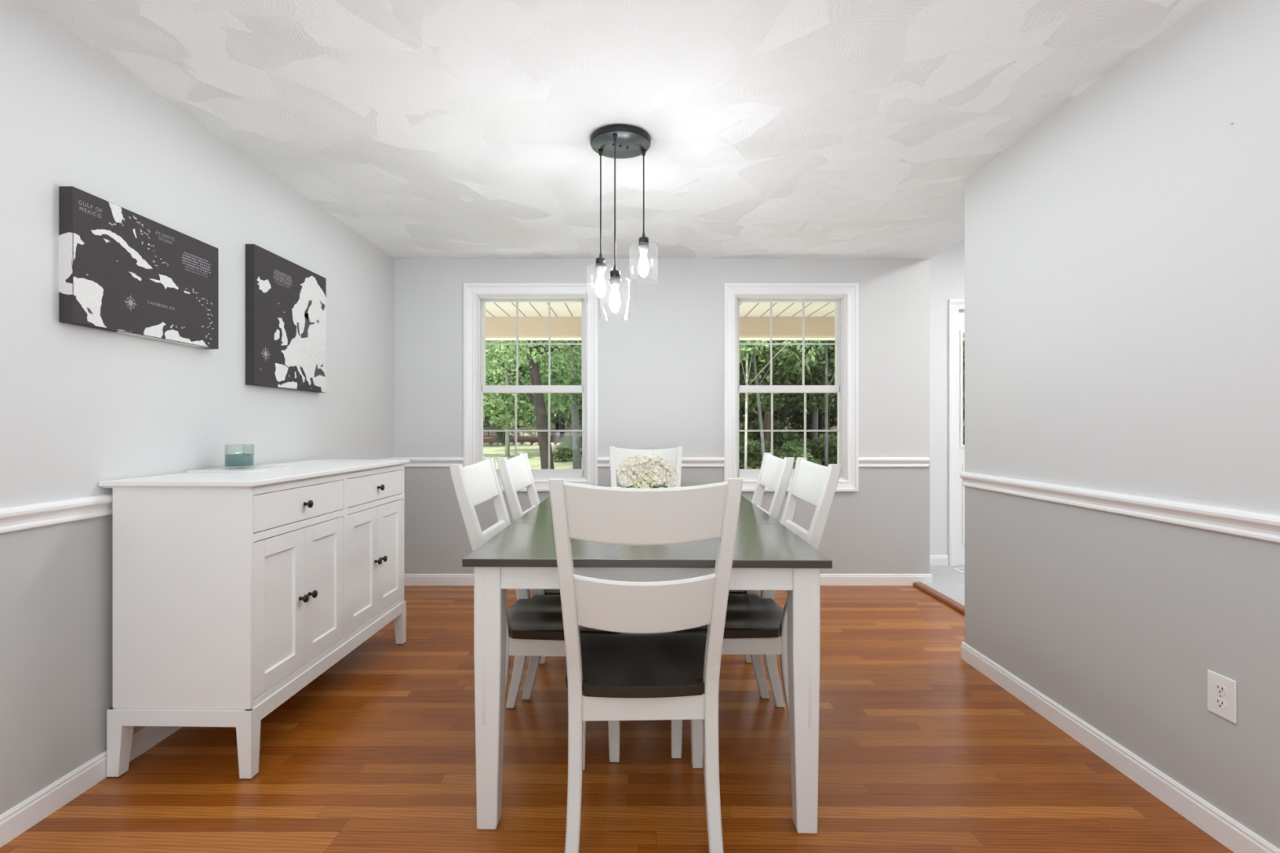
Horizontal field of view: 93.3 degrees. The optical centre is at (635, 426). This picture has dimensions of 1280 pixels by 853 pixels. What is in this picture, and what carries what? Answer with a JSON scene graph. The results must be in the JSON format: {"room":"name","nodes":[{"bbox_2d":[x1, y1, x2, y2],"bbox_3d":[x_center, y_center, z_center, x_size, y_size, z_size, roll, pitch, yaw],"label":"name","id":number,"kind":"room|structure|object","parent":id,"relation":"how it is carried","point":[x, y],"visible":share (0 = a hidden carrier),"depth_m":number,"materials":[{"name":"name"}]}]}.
{"room":"dining room","nodes":[
{"label":"dining room","id":0,"kind":"room"},
{"bbox_2d":[0,0,394,815],"bbox_3d":[-1.823,-0.034,0.966,0.155,2.367,7.131,0,0,0],"label":"wall","id":1,"kind":"structure","parent":0,"point":[81,407],"depth_m":1.97,"materials":[{"name":"white paint"}]},
{"bbox_2d":[0,726,182,848],"bbox_3d":[-1.739,1.109,0.890,0.012,0.082,6.981,0,0,0],"label":"baseboard","id":2,"kind":"structure","parent":1,"relation":"attached to","point":[16,820],"depth_m":1.84,"materials":[{"name":"white paint"}]},
{"bbox_2d":[58,186,218,349],"bbox_3d":[-1.723,-0.522,2.149,0.043,0.412,0.642,0,0,0],"label":"print","id":3,"kind":"object","parent":1,"relation":"attached to","point":[122,270],"visible":1,"depth_m":2.05,"materials":[{"name":"grey"}]},
{"bbox_2d":[0,457,396,533],"bbox_3d":[-1.732,0.259,0.890,0.025,0.069,6.981,0,0,0],"label":"chair rail","id":4,"kind":"object","parent":1,"relation":"attached to","point":[14,518],"visible":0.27,"depth_m":1.80,"materials":[{"name":"white paint"}]},
{"bbox_2d":[245,244,325,392],"bbox_3d":[-1.724,-0.502,3.017,0.042,0.630,0.627,0,0,0],"label":"print","id":5,"kind":"object","parent":1,"relation":"attached to","point":[286,300],"visible":1,"depth_m":2.93,"materials":[{"name":"fabric"}]},
{"bbox_2d":[24,0,1204,258],"bbox_3d":[0.117,-1.277,0.966,4.034,0.120,7.131,0,0,0],"label":"ceiling","id":6,"kind":"structure","parent":0,"point":[429,129],"depth_m":2.28,"materials":[{"name":"white paint"}]},
{"bbox_2d":[590,124,650,312],"bbox_3d":[-0.057,-0.830,2.536,0.310,0.775,0.290,0,0,0],"label":"pendant light","id":7,"kind":"object","parent":6,"relation":"hanging from","point":[615,141],"visible":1,"depth_m":2.54,"materials":[{"name":"black metal"}]},
{"bbox_2d":[594,253,606,274],"bbox_3d":[-0.149,-0.701,2.596,0.052,0.086,0.052,0,0,0],"label":"socket","id":8,"kind":"object","parent":7,"relation":"attached to","point":[600,268],"depth_m":2.58,"materials":[{"name":"grey metal"}]},
{"bbox_2d":[608,265,621,287],"bbox_3d":[-0.083,-0.610,2.454,0.052,0.086,0.052,0,0,0],"label":"socket","id":9,"kind":"object","parent":7,"relation":"attached to","point":[615,281],"depth_m":2.44,"materials":[{"name":"grey metal"}]},
{"bbox_2d":[637,232,649,253],"bbox_3d":[0.036,-0.790,2.598,0.052,0.086,0.052,0,0,0],"label":"socket","id":10,"kind":"object","parent":7,"relation":"attached to","point":[643,246],"depth_m":2.58,"materials":[{"name":"grey metal"}]},
{"bbox_2d":[0,564,1233,852],"bbox_3d":[1.250,1.200,1.236,6.300,0.140,7.672,0,0,0],"label":"floor","id":11,"kind":"structure","parent":0,"point":[921,751],"depth_m":2.01,"materials":[{"name":"brown wood"}]},
{"bbox_2d":[98,459,409,779],"bbox_3d":[-1.471,0.664,2.600,0.515,0.972,1.284,0,0,1],"label":"sideboard","id":12,"kind":"object","parent":11,"relation":"on","point":[233,593],"visible":1,"depth_m":1.98,"materials":[{"name":"white paint"}]},
{"bbox_2d":[186,466,291,472],"bbox_3d":[-1.605,0.174,2.465,0.252,0.008,0.296,0,0,0],"label":"tray","id":13,"kind":"object","parent":12,"relation":"on","point":[228,468],"visible":0.89,"depth_m":2.41,"materials":[{"name":"white stone"}]},
{"bbox_2d":[225,451,253,466],"bbox_3d":[-1.618,0.121,2.470,0.104,0.096,0.104,0,0,0],"label":"candle","id":14,"kind":"object","parent":13,"relation":"on","point":[231,460],"visible":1,"depth_m":2.43,"materials":[{"name":"teal glass"}]},
{"bbox_2d":[496,453,559,699],"bbox_3d":[-0.276,0.640,2.745,0.632,1.020,0.478,0,0,1],"label":"dining chair","id":15,"kind":"object","parent":11,"relation":"on","point":[516,474],"visible":0.21,"depth_m":2.54,"materials":[{"name":"beige paint"}]},
{"bbox_2d":[448,457,620,762],"bbox_3d":[-0.332,0.640,2.285,0.632,1.020,0.478,0,0,1],"label":"dining chair","id":16,"kind":"object","parent":11,"relation":"on","point":[534,624],"visible":0.48,"depth_m":2.15,"materials":[{"name":"beige paint"}]},
{"bbox_2d":[548,478,742,852],"bbox_3d":[0.018,0.640,1.776,0.478,1.020,0.632,0,0,-2],"label":"dining chair","id":17,"kind":"object","parent":11,"relation":"on","point":[647,670],"visible":1,"depth_m":1.57,"materials":[{"name":"beige paint"}]},
{"bbox_2d":[608,446,682,488],"bbox_3d":[0.062,0.640,3.639,0.478,1.020,0.632,0,0,1],"label":"dining chair","id":18,"kind":"object","parent":11,"relation":"on","point":[617,455],"visible":0.12,"depth_m":3.90,"materials":[{"name":"beige paint"}]},
{"bbox_2d":[462,495,832,833],"bbox_3d":[0.046,0.760,2.530,1.030,0.780,1.700,0,0,1],"label":"dining table","id":19,"kind":"object","parent":11,"relation":"on","point":[768,555],"visible":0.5,"depth_m":1.72,"materials":[{"name":"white wood"}]},
{"bbox_2d":[616,453,678,488],"bbox_3d":[0.048,0.241,2.500,0.256,0.258,0.252,0,0,0],"label":"flower arrangement","id":20,"kind":"object","parent":19,"relation":"on","point":[639,473],"visible":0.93,"depth_m":2.43,"materials":[{"name":"white plant"}]},
{"bbox_2d":[671,457,841,758],"bbox_3d":[0.410,0.640,2.300,0.632,1.020,0.478,0,0,1],"label":"dining chair","id":21,"kind":"object","parent":11,"relation":"on","point":[755,624],"visible":0.49,"depth_m":2.15,"materials":[{"name":"beige paint"}]},
{"bbox_2d":[728,453,794,697],"bbox_3d":[0.372,0.640,2.765,0.632,1.020,0.478,0,0,1],"label":"dining chair","id":22,"kind":"object","parent":11,"relation":"on","point":[775,473],"visible":0.27,"depth_m":2.56,"materials":[{"name":"beige paint"}]},
{"bbox_2d":[912,582,964,614],"bbox_3d":[2.034,1.137,3.627,0.056,0.026,1.483,0,0,0],"label":"threshold","id":23,"kind":"object","parent":11,"relation":"on","point":[939,596],"visible":0.35,"depth_m":4.00,"materials":[{"name":"brown wood"}]},
{"bbox_2d":[952,568,964,572],"bbox_3d":[2.660,1.127,4.750,0.276,0.006,0.126,0,0,0],"label":"floor vent","id":24,"kind":"object","parent":11,"relation":"in","point":[961,570],"visible":0.27,"depth_m":4.76,"materials":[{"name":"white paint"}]},
{"bbox_2d":[394,258,929,573],"bbox_3d":[0.195,-0.034,4.456,3.879,2.367,0.150,0,0,0],"label":"wall","id":25,"kind":"structure","parent":0,"point":[660,356],"depth_m":4.38,"materials":[{"name":"white paint"}]},
{"bbox_2d":[463,283,597,491],"bbox_3d":[-0.755,-0.283,4.445,0.967,1.502,0.172,0,0,0],"label":"window","id":26,"kind":"structure","parent":25,"relation":"in","point":[476,295],"depth_m":4.37,"materials":[{"name":"white paint"}]},
{"bbox_2d":[482,391,582,469],"bbox_3d":[-0.755,0.031,4.444,0.732,0.566,0.008,0,0,0],"label":"grille","id":27,"kind":"object","parent":26,"relation":"attached to","point":[548,430],"depth_m":4.44,"materials":[{"name":"beige plastic"}]},
{"bbox_2d":[484,302,581,385],"bbox_3d":[-0.755,-0.612,4.481,0.716,0.619,0.008,0,0,0],"label":"grille","id":28,"kind":"object","parent":26,"relation":"attached to","point":[517,343],"depth_m":4.48,"materials":[{"name":"beige"}]},
{"bbox_2d":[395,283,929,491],"bbox_3d":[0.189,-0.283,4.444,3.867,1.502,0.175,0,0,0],"label":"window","id":29,"kind":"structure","parent":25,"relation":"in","point":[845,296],"depth_m":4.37,"materials":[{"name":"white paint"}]},
{"bbox_2d":[739,302,835,385],"bbox_3d":[1.127,-0.612,4.481,0.716,0.619,0.008,0,0,0],"label":"grille","id":30,"kind":"object","parent":29,"relation":"attached to","point":[771,343],"depth_m":4.48,"materials":[{"name":"beige"}]},
{"bbox_2d":[738,391,838,457],"bbox_3d":[1.127,0.031,4.444,0.732,0.566,0.008,0,0,0],"label":"grille","id":31,"kind":"object","parent":29,"relation":"attached to","point":[771,430],"depth_m":4.44,"materials":[{"name":"white plastic"}]},
{"bbox_2d":[404,555,948,585],"bbox_3d":[0.400,1.099,4.646,4.290,0.102,0.553,0,0,0],"label":"baseboard","id":32,"kind":"structure","parent":25,"relation":"attached to","point":[409,579],"depth_m":4.37,"materials":[{"name":"white paint"}]},
{"bbox_2d":[929,239,964,555],"bbox_3d":[3.192,-0.250,4.801,2.416,2.800,0.541,0,0,0],"label":"wall","id":33,"kind":"structure","parent":0,"point":[947,268],"depth_m":4.92,"materials":[{"name":"white paint"}]},
{"bbox_2d":[948,299,964,565],"bbox_3d":[3.270,0.049,4.949,1.444,2.162,0.097,0,0,0],"label":"door","id":34,"kind":"structure","parent":33,"relation":"in","point":[956,307],"depth_m":4.91,"materials":[{"name":"white paint"}]},
{"bbox_2d":[964,0,1279,849],"bbox_3d":[1.881,-0.034,0.193,0.507,2.367,5.586,0,0,0],"label":"wall","id":35,"kind":"structure","parent":0,"point":[1122,253],"depth_m":1.94,"materials":[{"name":"white paint"}]},
{"bbox_2d":[960,471,1279,543],"bbox_3d":[1.615,0.259,0.193,0.025,0.069,5.586,0,0,0],"label":"chair rail","id":36,"kind":"object","parent":35,"relation":"attached to","point":[1250,524],"visible":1,"depth_m":1.91,"materials":[{"name":"white paint"}]},
{"bbox_2d":[960,641,1279,852],"bbox_3d":[1.875,1.109,0.199,0.519,0.082,5.598,0,0,0],"label":"baseboard","id":37,"kind":"structure","parent":35,"relation":"attached to","point":[1222,828],"depth_m":1.96,"materials":[{"name":"white paint"}]},
{"bbox_2d":[1207,670,1236,724],"bbox_3d":[1.623,0.747,1.674,0.008,0.115,0.080,0,0,0],"label":"wall outlet","id":38,"kind":"object","parent":35,"relation":"attached to","point":[1221,690],"visible":1,"depth_m":1.67,"materials":[{"name":"white plastic"}]},
{"bbox_2d":[1214,697,1226,710],"bbox_3d":[1.620,0.766,1.674,0.002,0.027,0.034,0,0,0],"label":"receptacle","id":39,"kind":"object","parent":38,"relation":"attached to","point":[1220,703],"depth_m":1.67,"materials":[{"name":"white plastic"}]},
{"bbox_2d":[1214,682,1226,695],"bbox_3d":[1.620,0.728,1.674,0.002,0.027,0.034,0,0,0],"label":"receptacle","id":40,"kind":"object","parent":38,"relation":"attached to","point":[1220,688],"depth_m":1.67,"materials":[{"name":"white plastic"}]},
{"label":"outside","id":41,"kind":"structure","parent":0,"visible":0},
{"bbox_2d":[483,444,582,469],"bbox_3d":[0.000,1.526,23.250,80.000,0.489,36.500,0,0,0],"label":"lawn","id":42,"kind":"structure","parent":41,"point":[495,451],"depth_m":32.17,"materials":[{"name":"green plant"}]},
{"bbox_2d":[483,344,515,415],"bbox_3d":[-12.698,-4.048,39.705,9.442,10.872,10.022,0,0,39],"label":"tree","id":43,"kind":"object","parent":42,"relation":"on","point":[502,367],"visible":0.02,"depth_m":38.78,"materials":[{"name":"green plant"}]},
{"bbox_2d":[483,340,582,457],"bbox_3d":[-6.048,-3.877,29.705,9.442,10.865,10.022,0,0,39],"label":"tree","id":44,"kind":"object","parent":42,"relation":"on","point":[497,401],"visible":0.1,"depth_m":28.93,"materials":[{"name":"green plant"}]},
{"bbox_2d":[485,340,581,469],"bbox_3d":[-2.408,-2.434,15.618,9.668,8.309,7.617,0,0,-34],"label":"tree","id":45,"kind":"object","parent":42,"relation":"on","point":[533,352],"visible":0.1,"depth_m":15.87,"materials":[{"name":"green plant"}]},
{"bbox_2d":[512,340,582,469],"bbox_3d":[-2.065,-3.163,20.062,9.647,9.669,8.395,0,0,45],"label":"tree","id":46,"kind":"object","parent":42,"relation":"on","point":[575,404],"visible":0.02,"depth_m":19.89,"materials":[{"name":"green plant"}]},
{"bbox_2d":[552,436,582,462],"bbox_3d":[-3.077,1.022,26.912,1.683,1.172,2.163,0,0,6],"label":"shrub","id":47,"kind":"object","parent":42,"relation":"on","point":[565,451],"visible":0.68,"depth_m":26.71,"materials":[{"name":"green plant"}]},
{"bbox_2d":[739,340,824,469],"bbox_3d":[3.249,-1.792,17.229,4.695,6.972,3.804,0,0,3],"label":"tree","id":48,"kind":"object","parent":42,"relation":"on","point":[746,348],"visible":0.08,"depth_m":16.92,"materials":[{"name":"green plant"}]},
{"bbox_2d":[752,340,826,458],"bbox_3d":[4.000,-2.145,18.126,5.015,7.671,4.961,0,0,0],"label":"tree","id":49,"kind":"object","parent":42,"relation":"on","point":[793,349],"visible":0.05,"depth_m":17.71,"materials":[{"name":"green plant"}]},
{"bbox_2d":[767,340,835,466],"bbox_3d":[6.520,-2.167,20.526,5.015,7.669,4.961,0,0,0],"label":"tree","id":50,"kind":"object","parent":42,"relation":"on","point":[826,460],"visible":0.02,"depth_m":19.96,"materials":[{"name":"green plant"}]},
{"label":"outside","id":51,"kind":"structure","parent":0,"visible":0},
{"bbox_2d":[483,435,582,444],"bbox_3d":[0.000,1.061,47.250,80.000,0.441,11.500,0,0,0],"label":"mulch bed","id":52,"kind":"object","parent":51,"point":[490,439],"depth_m":47.93,"materials":[{"name":"brown soil"}]},
{"bbox_2d":[495,428,511,441],"bbox_3d":[-9.802,0.657,44.900,1.206,1.060,1.972,0,0,-14],"label":"shrub","id":53,"kind":"object","parent":52,"relation":"on","point":[499,434],"visible":0.48,"depth_m":44.71,"materials":[{"name":"green plant"}]},
{"bbox_2d":[485,352,557,443],"bbox_3d":[-9.543,-5.156,44.049,11.864,12.828,11.345,0,0,9],"label":"tree","id":54,"kind":"object","parent":52,"relation":"on","point":[520,368],"visible":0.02,"depth_m":40.82,"materials":[{"name":"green plant"}]},
{"bbox_2d":[523,442,530,445],"bbox_3d":[-7.460,1.231,41.537,0.557,0.327,0.462,0,0,9],"label":"garden stone","id":55,"kind":"object","parent":52,"relation":"on","point":[524,443],"visible":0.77,"depth_m":41.35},
{"bbox_2d":[503,351,582,441],"bbox_3d":[-5.298,-4.262,45.705,9.442,10.872,10.022,0,0,39],"label":"tree","id":56,"kind":"object","parent":52,"relation":"on","point":[562,421],"visible":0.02,"depth_m":45.47,"materials":[{"name":"green plant"}]},
{"bbox_2d":[520,360,582,415],"bbox_3d":[-2.243,-5.124,43.049,11.864,12.828,11.345,0,0,9],"label":"tree","id":57,"kind":"object","parent":52,"relation":"on","point":[551,373],"visible":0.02,"depth_m":41.45,"materials":[{"name":"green plant"}]},
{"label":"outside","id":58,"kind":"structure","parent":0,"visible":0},
{"bbox_3d":[21.100,1.301,31.000,37.800,0.742,38.000,0,0,0],"label":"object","id":59,"kind":"structure","parent":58,"visible":0},
{"bbox_2d":[738,444,749,468],"bbox_3d":[2.852,1.049,19.970,1.917,1.048,1.583,0,0,36],"label":"shrub","id":60,"kind":"object","parent":59,"relation":"on","point":[740,449],"visible":0.06,"depth_m":19.45,"materials":[{"name":"green plant"}]},
{"bbox_2d":[738,424,767,469],"bbox_3d":[4.009,0.740,23.311,2.735,1.904,3.514,0,0,-38],"label":"shrub","id":61,"kind":"object","parent":59,"relation":"on","point":[741,436],"visible":0.06,"depth_m":23.33,"materials":[{"name":"green plant"}]},
{"bbox_2d":[738,354,778,396],"bbox_3d":[2.855,-3.242,27.062,9.647,9.668,8.395,0,0,45],"label":"tree","id":62,"kind":"object","parent":59,"relation":"on","point":[741,376],"visible":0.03,"depth_m":24.98,"materials":[{"name":"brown plant"}]},
{"bbox_2d":[738,359,783,409],"bbox_3d":[4.855,-3.320,33.062,9.647,9.668,8.395,0,0,45],"label":"tree","id":63,"kind":"object","parent":59,"relation":"on","point":[740,408],"visible":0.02,"depth_m":32.11,"materials":[{"name":"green plant"}]},
{"bbox_2d":[738,439,795,469],"bbox_3d":[4.420,1.039,19.447,2.433,1.318,1.894,0,0,-12],"label":"shrub","id":64,"kind":"object","parent":59,"relation":"on","point":[753,449],"visible":0.38,"depth_m":19.26,"materials":[{"name":"green plant"}]},
{"bbox_2d":[739,360,797,434],"bbox_3d":[7.662,-3.326,35.062,7.848,9.643,8.101,0,0,35],"label":"tree","id":65,"kind":"object","parent":59,"relation":"on","point":[786,406],"visible":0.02,"depth_m":32.74,"materials":[{"name":"green plant"}]},
{"bbox_2d":[739,419,830,457],"bbox_3d":[6.187,0.657,24.919,3.784,2.050,2.946,0,0,-12],"label":"shrub","id":66,"kind":"object","parent":59,"relation":"on","point":[784,437],"visible":0.3,"depth_m":24.56,"materials":[{"name":"green plant"}]},
{"bbox_2d":[738,340,835,448],"bbox_3d":[4.662,-3.193,25.062,7.848,9.643,8.101,0,0,35],"label":"tree","id":67,"kind":"object","parent":59,"relation":"on","point":[784,372],"visible":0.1,"depth_m":23.13,"materials":[{"name":"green plant"}]},
{"bbox_2d":[739,340,837,441],"bbox_3d":[6.862,-3.205,26.062,7.848,9.643,8.101,0,0,35],"label":"tree","id":68,"kind":"object","parent":59,"relation":"on","point":[814,400],"visible":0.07,"depth_m":23.76,"materials":[{"name":"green plant"}]},
{"bbox_2d":[780,440,822,465],"bbox_3d":[5.551,1.007,20.446,1.685,1.118,2.048,0,0,-23],"label":"shrub","id":69,"kind":"object","parent":59,"relation":"on","point":[792,446],"visible":0.52,"depth_m":20.03,"materials":[{"name":"green plant"}]},
{"bbox_2d":[782,342,837,410],"bbox_3d":[9.062,-3.229,28.062,7.848,9.643,8.101,0,0,35],"label":"tree","id":70,"kind":"object","parent":59,"relation":"on","point":[835,397],"visible":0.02,"depth_m":25.44,"materials":[{"name":"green plant"}]},
{"bbox_2d":[786,432,837,466],"bbox_3d":[6.565,0.946,22.642,2.703,1.465,2.104,0,0,41],"label":"shrub","id":71,"kind":"object","parent":59,"relation":"on","point":[815,446],"visible":0.41,"depth_m":21.86,"materials":[{"name":"green plant"}]},
{"bbox_2d":[799,392,835,438],"bbox_3d":[10.462,-3.364,37.062,7.848,9.643,8.101,0,0,35],"label":"tree","id":72,"kind":"object","parent":59,"relation":"on","point":[820,415],"visible":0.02,"depth_m":35.89,"materials":[{"name":"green plant"}]},
{"bbox_2d":[821,439,837,464],"bbox_3d":[7.931,1.021,21.496,2.433,1.318,1.894,0,0,-34],"label":"shrub","id":73,"kind":"object","parent":59,"relation":"on","point":[832,449],"visible":0.09,"depth_m":21.26,"materials":[{"name":"green plant"}]},
{"bbox_2d":[738,341,964,444],"bbox_3d":[14.024,-4.650,40.005,24.694,12.647,3.742,0,0,0],"label":"undergrowth","id":74,"kind":"object","parent":59,"relation":"on","point":[796,415],"visible":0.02,"depth_m":39.24,"materials":[{"name":"green plant"}]},
{"bbox_2d":[963,340,964,393],"bbox_3d":[14.855,-3.320,33.062,9.647,9.668,8.395,0,0,45],"label":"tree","id":75,"kind":"object","parent":59,"relation":"on","point":[963,340],"visible":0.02,"depth_m":30.90,"materials":[{"name":"green plant"}]},
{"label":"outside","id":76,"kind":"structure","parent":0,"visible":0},
{"bbox_2d":[485,316,964,337],"bbox_3d":[1.000,-1.131,6.480,14.000,0.338,0.160,0,0,0],"label":"beam","id":77,"kind":"structure","parent":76,"point":[495,326],"depth_m":6.40,"materials":[{"name":"beige"}]},
{"bbox_2d":[485,337,964,340],"bbox_3d":[1.000,-0.998,6.615,14.000,0.105,0.110,0,0,0],"label":"gutter","id":78,"kind":"object","parent":77,"relation":"attached to","point":[486,339],"depth_m":6.59,"materials":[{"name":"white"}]},
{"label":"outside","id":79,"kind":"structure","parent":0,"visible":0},
{"bbox_2d":[485,302,835,316],"bbox_3d":[1.000,-1.177,5.476,14.000,0.026,1.889,0,0,0],"label":"ceiling","id":80,"kind":"structure","parent":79,"point":[492,309],"depth_m":6.03,"materials":[{"name":"beige"}]},
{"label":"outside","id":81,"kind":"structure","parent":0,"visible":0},
{"bbox_2d":[483,419,964,435],"bbox_3d":[0.000,-0.105,71.500,80.000,1.890,37.000,0,0,0],"label":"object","id":82,"kind":"object","parent":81,"point":[485,428],"depth_m":67.88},
{"bbox_2d":[483,431,581,435],"bbox_3d":[-11.880,0.686,53.400,14.240,0.478,0.400,0,0,0],"label":"stone wall","id":83,"kind":"structure","parent":82,"relation":"on","point":[485,433],"depth_m":53.20,"materials":[{"name":"grey stone"}]},
{"bbox_2d":[553,412,582,432],"bbox_3d":[-7.543,-5.709,58.049,11.864,12.828,11.345,0,0,9],"label":"tree","id":84,"kind":"object","parent":82,"relation":"on","point":[557,427],"visible":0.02,"depth_m":57.85,"materials":[{"name":"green plant"}]},
{"bbox_2d":[483,347,964,427],"bbox_3d":[-0.012,-11.863,72.042,93.651,25.668,7.781,0,0,0],"label":"foliage","id":85,"kind":"object","parent":82,"relation":"on","point":[553,423],"visible":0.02,"depth_m":70.27,"materials":[{"name":"green plant"}]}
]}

